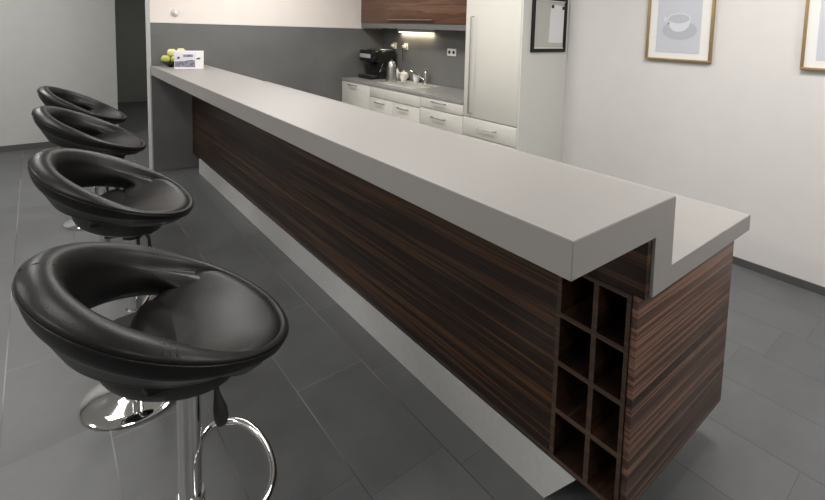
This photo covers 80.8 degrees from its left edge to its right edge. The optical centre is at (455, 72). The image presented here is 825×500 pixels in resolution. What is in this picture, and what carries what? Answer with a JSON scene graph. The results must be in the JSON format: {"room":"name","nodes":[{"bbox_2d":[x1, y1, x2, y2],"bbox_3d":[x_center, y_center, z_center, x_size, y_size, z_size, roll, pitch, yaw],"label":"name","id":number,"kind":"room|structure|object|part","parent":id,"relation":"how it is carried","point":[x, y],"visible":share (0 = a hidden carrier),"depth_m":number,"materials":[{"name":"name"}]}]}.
{"room":"kitchen","nodes":[
{"label":"kitchen","id":0,"kind":"room"},
{"bbox_2d":[0,0,117,145],"bbox_3d":[-5.864,-0.436,4.876,3.978,2.750,0.120,-3,7,-41],"label":"wall","id":1,"kind":"structure","parent":0,"point":[70,45],"depth_m":5.72,"materials":[{"name":"grey paint"}]},
{"bbox_2d":[0,141,57,151],"bbox_3d":[-5.863,0.903,4.945,3.978,0.070,0.012,-3,7,-41],"label":"baseboard","id":2,"kind":"structure","parent":1,"relation":"attached to","point":[28,146],"depth_m":5.66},
{"bbox_2d":[115,0,147,102],"bbox_3d":[-6.056,-0.828,9.210,1.800,2.750,0.100,-3,7,-41],"label":"wall","id":3,"kind":"structure","parent":0,"point":[130,21],"depth_m":9.12,"materials":[{"name":"paint"}]},
{"bbox_2d":[150,0,382,171],"bbox_3d":[-2.091,-0.401,5.807,2.735,2.750,0.174,-3,7,-41],"label":"wall","id":4,"kind":"structure","parent":0,"point":[313,60],"depth_m":5.51,"materials":[{"name":"grey paint"}]},
{"bbox_2d":[145,0,153,170],"bbox_3d":[-3.127,-0.353,4.907,0.012,2.750,0.179,-3,7,-41],"label":"trim","id":5,"kind":"structure","parent":4,"relation":"attached to","point":[147,2],"depth_m":4.92,"materials":[{"name":"grey metal"}]},
{"bbox_2d":[172,9,179,15],"bbox_3d":[-2.876,-0.624,4.958,0.072,0.072,0.028,-3,7,-41],"label":"wall sensor","id":6,"kind":"object","parent":4,"relation":"attached to","point":[175,12],"visible":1,"depth_m":4.95,"materials":[{"name":"white paint"}]},
{"bbox_2d":[150,21,382,28],"bbox_3d":[-2.084,-0.566,5.790,2.735,0.012,0.176,-3,7,-41],"label":"trim","id":7,"kind":"structure","parent":4,"relation":"attached to","point":[150,21],"depth_m":5.51,"materials":[{"name":"white paint"}]},
{"bbox_2d":[0,101,824,499],"bbox_3d":[-2.616,1.209,3.387,7.012,0.060,13.700,-3,7,-41],"label":"floor","id":8,"kind":"structure","parent":0,"point":[341,417],"depth_m":1.96,"materials":[{"name":"tile"}]},
{"bbox_2d":[37,86,126,229],"bbox_3d":[-2.799,0.618,3.652,0.530,1.059,0.545,-2,6,-37],"label":"bar stool","id":9,"kind":"object","parent":8,"relation":"on","point":[49,95],"visible":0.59,"depth_m":3.64,"materials":[{"name":"black leather"}]},
{"bbox_3d":[-2.781,0.768,3.707,0.053,0.630,0.053,-1,6,-29],"label":"post","id":10,"kind":"part","parent":9,"relation":"part of","materials":[{"name":"silver metal"}]},
{"bbox_2d":[31,106,146,241],"bbox_3d":[-2.133,0.710,2.851,0.530,1.059,0.545,-2,6,-38],"label":"bar stool","id":11,"kind":"object","parent":8,"relation":"on","point":[65,128],"visible":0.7,"depth_m":2.77,"materials":[{"name":"black leather"}]},
{"bbox_3d":[-2.115,0.860,2.906,0.053,0.630,0.053,-1,6,-30],"label":"post","id":12,"kind":"part","parent":11,"relation":"part of","materials":[{"name":"silver metal"}]},
{"bbox_2d":[26,148,193,429],"bbox_3d":[-1.346,0.816,1.937,0.530,1.059,0.545,-1,6,-32],"label":"bar stool","id":13,"kind":"object","parent":8,"relation":"on","point":[149,200],"visible":0.84,"depth_m":1.89,"materials":[{"name":"black leather"}]},
{"bbox_3d":[-1.314,0.638,1.961,0.160,0.060,0.140,0,6,-24],"label":"mounting plate","id":14,"kind":"part","parent":13,"relation":"part of","materials":[{"name":"black plastic"}]},
{"bbox_3d":[-1.324,0.967,1.990,0.053,0.630,0.053,0,6,-24],"label":"post","id":15,"kind":"part","parent":13,"relation":"part of","materials":[{"name":"silver metal"}]},
{"bbox_3d":[-1.264,0.725,1.978,0.071,0.174,0.035,0,6,-24],"label":"height lever","id":16,"kind":"part","parent":13,"relation":"part of","materials":[{"name":"black plastic"}]},
{"bbox_2d":[12,242,288,499],"bbox_3d":[-0.681,0.906,1.157,0.530,1.059,0.545,-3,7,-44],"label":"bar stool","id":17,"kind":"object","parent":8,"relation":"on","point":[206,324],"visible":1,"depth_m":1.11,"materials":[{"name":"black leather"}]},
{"bbox_3d":[-0.667,1.056,1.214,0.053,0.630,0.053,-2,6,-36],"label":"post","id":18,"kind":"part","parent":17,"relation":"part of","materials":[{"name":"silver metal"}]},
{"bbox_3d":[-0.610,0.813,1.213,0.071,0.174,0.035,-2,6,-35],"label":"height lever","id":19,"kind":"part","parent":17,"relation":"part of","materials":[{"name":"black plastic"}]},
{"bbox_2d":[342,80,370,108],"bbox_3d":[-1.050,0.542,6.241,0.637,0.861,0.691,-3,7,-41],"label":"base cabinet","id":20,"kind":"object","parent":8,"relation":"on","point":[357,94],"visible":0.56,"depth_m":6.01,"materials":[{"name":"beige paint"}]},
{"bbox_2d":[370,86,420,122],"bbox_3d":[-0.495,0.616,5.606,0.637,0.861,0.998,-3,7,-41],"label":"base cabinet","id":21,"kind":"object","parent":8,"relation":"on","point":[402,105],"visible":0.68,"depth_m":5.35,"materials":[{"name":"beige paint"}]},
{"bbox_3d":[-0.866,0.616,5.615,0.018,0.627,0.494,-3,7,-41],"label":"door","id":22,"kind":"part","parent":21,"relation":"part of","materials":[{"name":"beige paint"}]},
{"bbox_3d":[-0.691,0.257,5.394,0.018,0.122,0.994,-3,7,-41],"label":"panel","id":23,"kind":"part","parent":21,"relation":"part of","materials":[{"name":"beige paint"}]},
{"bbox_3d":[-0.538,0.660,5.240,0.018,0.627,0.494,-3,7,-41],"label":"door","id":24,"kind":"part","parent":21,"relation":"part of","materials":[{"name":"beige paint"}]},
{"bbox_2d":[420,96,463,134],"bbox_3d":[0.052,0.688,4.980,0.637,0.861,0.668,-3,7,-41],"label":"base cabinet","id":25,"kind":"object","parent":8,"relation":"on","point":[440,114],"visible":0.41,"depth_m":4.74,"materials":[{"name":"beige paint"}]},
{"bbox_2d":[342,77,463,103],"bbox_3d":[-0.477,0.167,5.586,0.612,0.028,2.362,-3,7,-41],"label":"countertop","id":26,"kind":"structure","parent":25,"relation":"on","point":[449,94],"depth_m":5.26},
{"bbox_2d":[358,48,394,79],"bbox_3d":[-1.022,-0.123,6.316,0.370,0.384,0.366,-3,7,-41],"label":"coffee machine","id":27,"kind":"object","parent":26,"relation":"on","point":[376,59],"visible":0.98,"depth_m":6.22,"materials":[{"name":"black plastic"}]},
{"bbox_3d":[-0.987,-0.310,6.342,0.210,0.014,0.260,-3,7,-41],"label":"bean lid","id":28,"kind":"part","parent":27,"relation":"part of","materials":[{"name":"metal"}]},
{"bbox_2d":[386,60,397,81],"bbox_3d":[-0.794,-0.032,6.007,0.148,0.272,0.167,1,5,-3],"label":"kettle","id":29,"kind":"object","parent":26,"relation":"on","point":[391,71],"visible":0.98,"depth_m":5.95,"materials":[{"name":"metal"}]},
{"bbox_2d":[400,75,406,81],"bbox_3d":[-0.644,0.064,5.967,0.084,0.084,0.099,1,5,-6],"label":"coffee cup","id":30,"kind":"object","parent":26,"relation":"on","point":[403,78],"visible":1,"depth_m":5.93,"materials":[{"name":"white ceramic"}]},
{"bbox_2d":[399,70,408,79],"bbox_3d":[-0.665,0.028,6.185,0.132,0.130,0.159,1,5,-7],"label":"teapot","id":31,"kind":"object","parent":26,"relation":"on","point":[403,72],"visible":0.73,"depth_m":6.13,"materials":[{"name":"white ceramic"}]},
{"bbox_2d":[377,81,439,88],"bbox_3d":[-0.563,0.208,5.707,0.404,0.150,0.724,-3,7,-41],"label":"sink","id":32,"kind":"object","parent":26,"relation":"in","point":[411,85],"visible":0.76,"depth_m":5.71,"materials":[{"name":"metal"}]},
{"bbox_2d":[383,81,421,85],"bbox_3d":[-0.658,0.197,5.808,0.334,0.148,0.384,-3,7,-41],"label":"basin","id":33,"kind":"object","parent":32,"relation":"in","point":[398,83],"depth_m":5.93,"materials":[{"name":"metal"}]},
{"bbox_2d":[413,74,419,82],"bbox_3d":[-0.485,0.069,5.978,0.091,0.094,0.105,1,5,-4],"label":"coffee cup","id":34,"kind":"object","parent":26,"relation":"on","point":[416,78],"visible":0.79,"depth_m":5.95,"materials":[{"name":"white ceramic"}]},
{"bbox_2d":[409,68,427,83],"bbox_3d":[-0.444,0.029,5.868,0.260,0.196,0.073,5,6,34],"label":"faucet","id":35,"kind":"object","parent":26,"relation":"on","point":[425,71],"visible":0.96,"depth_m":5.81,"materials":[{"name":"silver metal"}]},
{"bbox_2d":[423,68,427,83],"bbox_3d":[-0.360,0.037,5.812,0.066,0.196,0.071,-3,7,-41],"label":"tap","id":36,"kind":"object","parent":35,"relation":"attached to","point":[425,72],"depth_m":5.81,"materials":[{"name":"silver metal"}]},
{"bbox_3d":[-0.143,0.322,4.767,0.018,0.105,0.664,-3,7,-41],"label":"drawer","id":37,"kind":"part","parent":25,"relation":"part of","materials":[{"name":"beige paint"}]},
{"bbox_2d":[151,65,750,499],"bbox_3d":[-0.989,0.677,3.392,1.156,1.100,5.082,-3,7,-41],"label":"bar counter","id":38,"kind":"object","parent":8,"relation":"on","point":[574,319],"depth_m":1.71,"materials":[{"name":"grey laminate"}]},
{"bbox_2d":[160,60,173,66],"bbox_3d":[-2.836,-0.093,4.844,0.230,0.060,0.230,-3,7,-41],"label":"fruit bowl","id":39,"kind":"object","parent":38,"relation":"on","point":[170,64],"visible":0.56,"depth_m":4.75,"materials":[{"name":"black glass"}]},
{"bbox_2d":[161,55,169,61],"bbox_3d":[-2.873,-0.140,4.779,0.083,0.083,0.083,-3,7,-41],"label":"apple","id":40,"kind":"object","parent":39,"relation":"in","point":[164,57],"visible":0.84,"depth_m":4.75,"materials":[{"name":"green food"}]},
{"bbox_2d":[167,48,175,56],"bbox_3d":[-2.840,-0.205,4.827,0.083,0.083,0.083,-3,7,-41],"label":"apple","id":41,"kind":"object","parent":39,"relation":"in","point":[170,52],"visible":0.81,"depth_m":4.80,"materials":[{"name":"yellow food"}]},
{"bbox_2d":[174,51,203,68],"bbox_3d":[-2.576,-0.127,4.664,0.250,0.176,0.060,-1,6,-31],"label":"sign","id":42,"kind":"object","parent":38,"relation":"on","point":[182,59],"visible":1,"depth_m":4.64,"materials":[{"name":"white paper"}]},
{"bbox_3d":[-1.236,0.642,3.369,0.022,0.854,4.786,-3,7,-41],"label":"panel","id":43,"kind":"part","parent":38,"relation":"part of","materials":[{"name":"brown wood"}]},
{"bbox_3d":[-1.138,1.160,3.259,0.006,0.152,4.614,-3,7,-41],"label":"kick plate","id":44,"kind":"part","parent":38,"relation":"part of","materials":[{"name":"metal"}]},
{"bbox_2d":[151,65,750,297],"bbox_3d":[-0.976,0.264,3.356,1.156,0.271,5.082,-3,7,-41],"label":"countertop","id":45,"kind":"structure","parent":38,"relation":"on","point":[569,221],"depth_m":1.56,"materials":[{"name":"white stone"}]},
{"bbox_3d":[0.765,0.948,1.616,0.714,0.673,0.019,-3,7,-41],"label":"panel","id":46,"kind":"part","parent":38,"relation":"part of","materials":[{"name":"brown wood"}]},
{"bbox_2d":[463,0,569,161],"bbox_3d":[0.523,0.051,4.410,0.654,2.260,0.689,-3,7,-41],"label":"tall cabinet","id":47,"kind":"object","parent":8,"relation":"on","point":[514,95],"visible":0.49,"depth_m":4.18,"materials":[{"name":"beige paint"}]},
{"bbox_3d":[0.137,-0.069,4.380,0.041,0.892,0.012,-3,7,-41],"label":"handle","id":48,"kind":"part","parent":47,"relation":"part of","materials":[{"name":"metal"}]},
{"bbox_3d":[0.287,0.725,4.295,0.018,0.237,0.666,-3,7,-41],"label":"drawer","id":49,"kind":"part","parent":47,"relation":"part of","materials":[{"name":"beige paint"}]},
{"bbox_3d":[0.293,0.514,4.276,0.018,0.169,0.666,-3,7,-41],"label":"drawer","id":50,"kind":"part","parent":47,"relation":"part of","materials":[{"name":"beige paint"}]},
{"bbox_3d":[0.319,-0.314,4.202,0.018,1.480,0.666,-3,7,-41],"label":"door","id":51,"kind":"part","parent":47,"relation":"part of","materials":[{"name":"beige paint"}]},
{"bbox_3d":[0.758,0.080,4.172,0.613,2.260,0.018,-3,7,-41],"label":"panel","id":52,"kind":"part","parent":47,"relation":"part of","materials":[{"name":"white laminate"}]},
{"bbox_2d":[530,0,567,51],"bbox_3d":[0.806,-0.414,4.131,0.462,0.470,0.020,-3,7,-41],"label":"notice board","id":53,"kind":"object","parent":47,"relation":"attached to","point":[541,9],"visible":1,"depth_m":4.08,"materials":[{"name":"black metal"}]},
{"bbox_2d":[548,4,564,42],"bbox_3d":[0.880,-0.426,4.193,0.205,0.330,0.001,-3,7,-41],"label":"paper note","id":54,"kind":"object","parent":53,"relation":"attached to","point":[557,14],"visible":1,"depth_m":4.19,"materials":[{"name":"white paper"}]},
{"bbox_2d":[410,0,824,286],"bbox_3d":[1.722,-0.087,3.614,0.120,2.750,8.576,-3,7,-41],"label":"wall","id":55,"kind":"structure","parent":0,"point":[743,130],"depth_m":3.37,"materials":[{"name":"white paint"}]},
{"bbox_2d":[361,0,466,30],"bbox_3d":[-0.353,-0.854,5.577,0.382,0.698,2.364,-3,7,-41],"label":"upper cabinet","id":56,"kind":"object","parent":55,"relation":"attached to","point":[398,14],"visible":0.77,"depth_m":5.47,"materials":[{"name":"brown wood"}]},
{"bbox_3d":[-0.531,-0.609,5.533,0.038,0.015,0.875,-3,7,-41],"label":"handle","id":57,"kind":"part","parent":56,"relation":"part of","materials":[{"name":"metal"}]},
{"bbox_2d":[398,29,435,33],"bbox_3d":[-0.494,-0.520,6.003,0.043,0.052,0.740,-3,7,-41],"label":"light","id":58,"kind":"object","parent":56,"relation":"attached to","point":[421,31],"visible":0.97,"depth_m":5.94,"materials":[{"name":"white paint"}]},
{"bbox_2d":[399,31,433,33],"bbox_3d":[-0.494,-0.501,6.004,0.038,0.014,0.700,-3,7,-41],"label":"diffuser","id":59,"kind":"object","parent":58,"relation":"attached to","point":[421,32],"depth_m":5.91,"materials":[{"name":"beige plastic"}]},
{"bbox_2d":[382,28,465,88],"bbox_3d":[-0.230,-0.221,5.756,0.008,0.724,2.368,-3,7,-41],"label":"backsplash","id":60,"kind":"structure","parent":55,"relation":"attached to","point":[428,51],"depth_m":5.81,"materials":[{"name":"grey paint"}]},
{"bbox_2d":[447,48,456,55],"bbox_3d":[-0.043,-0.236,5.523,0.013,0.084,0.155,-3,7,-41],"label":"wall outlet","id":61,"kind":"object","parent":55,"relation":"attached to","point":[450,52],"visible":1,"depth_m":5.52,"materials":[{"name":"white plastic"}]},
{"bbox_2d":[645,0,715,62],"bbox_3d":[1.656,-0.437,3.558,0.028,0.697,0.484,-3,7,-41],"label":"framed picture","id":62,"kind":"object","parent":55,"relation":"attached to","point":[677,30],"visible":1,"depth_m":3.56,"materials":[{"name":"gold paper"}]},
{"bbox_2d":[655,0,702,53],"bbox_3d":[1.652,-0.437,3.561,0.002,0.577,0.324,-3,7,-41],"label":"print","id":63,"kind":"object","parent":62,"relation":"attached to","point":[678,23],"depth_m":3.56},
{"bbox_2d":[732,256,824,295],"bbox_3d":[2.669,1.397,2.503,0.012,0.052,5.210,-3,7,-41],"label":"baseboard","id":64,"kind":"structure","parent":55,"relation":"attached to","point":[789,279],"depth_m":3.13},
{"bbox_2d":[800,0,824,70],"bbox_3d":[2.321,-0.348,2.798,0.028,0.697,0.484,-3,7,-41],"label":"framed picture","id":65,"kind":"object","parent":55,"relation":"attached to","point":[813,41],"visible":1,"depth_m":2.95,"materials":[{"name":"gold metal"}]},
{"bbox_2d":[816,0,824,60],"bbox_3d":[2.317,-0.349,2.801,0.002,0.577,0.324,-3,7,-41],"label":"print","id":66,"kind":"object","parent":65,"relation":"attached to","point":[820,9],"depth_m":2.92}
]}

